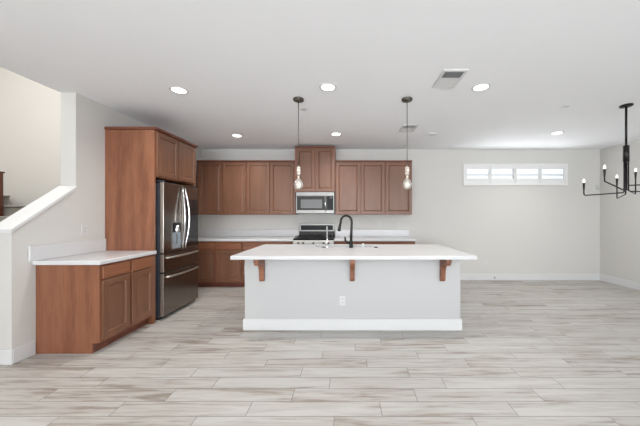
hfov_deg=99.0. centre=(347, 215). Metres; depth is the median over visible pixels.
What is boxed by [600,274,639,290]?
baseboard
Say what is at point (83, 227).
outlet
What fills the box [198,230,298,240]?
countertop
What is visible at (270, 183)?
upper cabinet
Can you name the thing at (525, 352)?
floor
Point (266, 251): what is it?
island countertop
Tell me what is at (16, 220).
trim
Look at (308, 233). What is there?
range
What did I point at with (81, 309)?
base cabinet
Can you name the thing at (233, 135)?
recessed light
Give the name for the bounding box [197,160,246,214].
upper cabinet
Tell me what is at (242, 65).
ceiling
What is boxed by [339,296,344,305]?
outlet
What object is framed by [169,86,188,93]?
recessed light
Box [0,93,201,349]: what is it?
wall
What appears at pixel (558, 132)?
recessed light
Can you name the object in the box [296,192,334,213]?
microwave
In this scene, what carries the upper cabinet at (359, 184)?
attached to the wall at (515, 229)
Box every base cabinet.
[36,254,154,353]
[197,241,217,286]
[216,241,243,286]
[242,241,292,286]
[334,241,377,243]
[378,241,414,243]
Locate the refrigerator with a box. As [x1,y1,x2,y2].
[155,180,198,319]
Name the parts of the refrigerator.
door, drawer, drawer, handle, handle, handle, handle, door, glass panel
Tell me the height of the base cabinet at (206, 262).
0.872 m
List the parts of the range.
knob panel, frame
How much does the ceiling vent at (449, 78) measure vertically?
0.013 m
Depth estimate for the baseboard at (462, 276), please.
5.68 m
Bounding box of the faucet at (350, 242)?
[337,215,352,247]
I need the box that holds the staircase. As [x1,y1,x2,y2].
[0,195,26,221]
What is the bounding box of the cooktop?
[293,236,334,239]
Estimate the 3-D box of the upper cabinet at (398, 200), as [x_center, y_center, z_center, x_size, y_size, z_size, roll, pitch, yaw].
[0.997,-0.551,5.518,0.532,1.070,0.362,0,0,0]
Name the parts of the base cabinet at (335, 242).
drawer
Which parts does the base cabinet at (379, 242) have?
drawer, drawer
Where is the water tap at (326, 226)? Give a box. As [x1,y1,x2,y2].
[326,226,327,247]
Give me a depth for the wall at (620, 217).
5.31 m
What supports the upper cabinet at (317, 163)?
attached to the wall at (515, 229)
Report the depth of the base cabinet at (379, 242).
5.08 m
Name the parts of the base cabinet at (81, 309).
panel, door, drawer, door, drawer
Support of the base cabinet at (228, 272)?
on the floor
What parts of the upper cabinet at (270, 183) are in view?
door, crown moulding, door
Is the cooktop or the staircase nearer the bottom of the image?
the cooktop
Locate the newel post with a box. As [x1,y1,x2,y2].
[0,171,4,215]
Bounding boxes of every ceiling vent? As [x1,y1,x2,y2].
[399,124,418,131]
[432,69,468,87]
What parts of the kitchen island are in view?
baseboard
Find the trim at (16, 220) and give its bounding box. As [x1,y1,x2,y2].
[0,186,76,232]
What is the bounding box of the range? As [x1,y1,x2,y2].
[293,224,334,243]
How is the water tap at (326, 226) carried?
on the island countertop at (266, 251)
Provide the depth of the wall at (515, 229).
5.70 m
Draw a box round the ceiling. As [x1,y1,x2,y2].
[0,0,639,148]
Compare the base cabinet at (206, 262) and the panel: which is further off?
the base cabinet at (206, 262)
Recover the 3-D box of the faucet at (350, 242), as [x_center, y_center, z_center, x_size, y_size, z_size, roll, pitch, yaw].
[-0.042,0.214,3.760,0.238,0.455,0.075,0,0,25]
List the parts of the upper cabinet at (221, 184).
door, crown moulding, door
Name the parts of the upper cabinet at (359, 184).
door, crown moulding, door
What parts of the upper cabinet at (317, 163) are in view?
door, crown moulding, door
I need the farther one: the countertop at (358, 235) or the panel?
the countertop at (358, 235)
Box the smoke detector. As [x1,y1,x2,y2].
[427,132,436,135]
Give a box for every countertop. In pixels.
[28,239,156,264]
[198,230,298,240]
[230,244,476,259]
[334,230,416,240]
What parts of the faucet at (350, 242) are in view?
spout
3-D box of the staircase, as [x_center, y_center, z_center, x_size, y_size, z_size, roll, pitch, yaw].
[-5.428,0.493,4.317,4.304,1.725,2.835,0,0,0]
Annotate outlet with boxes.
[81,225,86,234]
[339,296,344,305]
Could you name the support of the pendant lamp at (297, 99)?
hanging from the ceiling
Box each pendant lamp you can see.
[293,96,303,188]
[402,97,412,188]
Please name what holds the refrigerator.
on the floor
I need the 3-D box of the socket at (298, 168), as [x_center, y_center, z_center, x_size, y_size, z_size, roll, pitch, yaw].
[-0.586,-0.532,3.220,0.056,0.113,0.056,0,0,0]
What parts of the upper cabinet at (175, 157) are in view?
crown moulding, door, door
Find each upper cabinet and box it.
[104,127,197,184]
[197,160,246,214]
[246,160,297,214]
[295,146,335,192]
[335,160,384,214]
[385,160,411,214]
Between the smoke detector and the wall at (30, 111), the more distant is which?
the wall at (30, 111)
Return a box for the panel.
[105,130,154,250]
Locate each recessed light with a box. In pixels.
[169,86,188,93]
[231,134,242,136]
[319,83,336,90]
[331,132,341,135]
[471,83,490,90]
[550,131,563,134]
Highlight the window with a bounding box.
[463,164,567,184]
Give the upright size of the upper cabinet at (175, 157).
0.630 m
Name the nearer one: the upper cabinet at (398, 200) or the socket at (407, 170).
the socket at (407, 170)
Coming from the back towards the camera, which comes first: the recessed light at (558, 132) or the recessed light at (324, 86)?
the recessed light at (558, 132)
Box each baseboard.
[0,341,35,364]
[460,274,599,279]
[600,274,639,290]
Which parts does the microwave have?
door, glass, control panel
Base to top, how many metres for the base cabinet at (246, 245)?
0.872 m
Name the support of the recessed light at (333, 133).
in the ceiling
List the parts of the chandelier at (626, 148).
arm, arm, arm, rod, arm, arm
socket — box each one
[296,166,300,174]
[405,166,409,174]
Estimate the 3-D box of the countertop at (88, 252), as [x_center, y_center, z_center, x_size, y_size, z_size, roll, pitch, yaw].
[-2.737,0.387,3.017,0.655,0.190,0.824,0,0,0]
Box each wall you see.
[0,67,60,204]
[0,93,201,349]
[202,149,599,273]
[600,139,639,282]
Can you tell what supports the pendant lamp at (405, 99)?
hanging from the ceiling
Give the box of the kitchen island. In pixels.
[243,260,461,329]
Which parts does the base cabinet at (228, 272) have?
drawer, door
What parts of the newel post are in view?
post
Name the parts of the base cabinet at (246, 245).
door, drawer, drawer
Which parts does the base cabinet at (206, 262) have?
drawer, door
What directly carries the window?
in the wall at (515, 229)
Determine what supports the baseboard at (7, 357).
attached to the wall at (84, 120)
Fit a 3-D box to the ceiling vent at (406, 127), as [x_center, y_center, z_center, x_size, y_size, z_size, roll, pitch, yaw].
[0.960,-1.377,4.310,0.240,0.013,0.360,0,0,0]
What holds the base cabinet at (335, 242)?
on the floor
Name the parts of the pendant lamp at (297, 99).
cord, bulb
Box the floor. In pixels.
[0,280,639,425]
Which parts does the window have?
shutter panel, shutter panel, shutter panel, shutter panel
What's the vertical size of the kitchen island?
0.872 m
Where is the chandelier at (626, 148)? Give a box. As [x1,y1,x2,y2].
[582,103,639,198]
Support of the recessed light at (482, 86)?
in the ceiling
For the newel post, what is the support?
on the staircase
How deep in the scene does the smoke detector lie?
4.53 m
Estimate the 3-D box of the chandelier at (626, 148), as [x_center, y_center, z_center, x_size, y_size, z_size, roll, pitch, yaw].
[3.616,-0.808,3.492,1.010,1.151,0.798,0,0,-42]

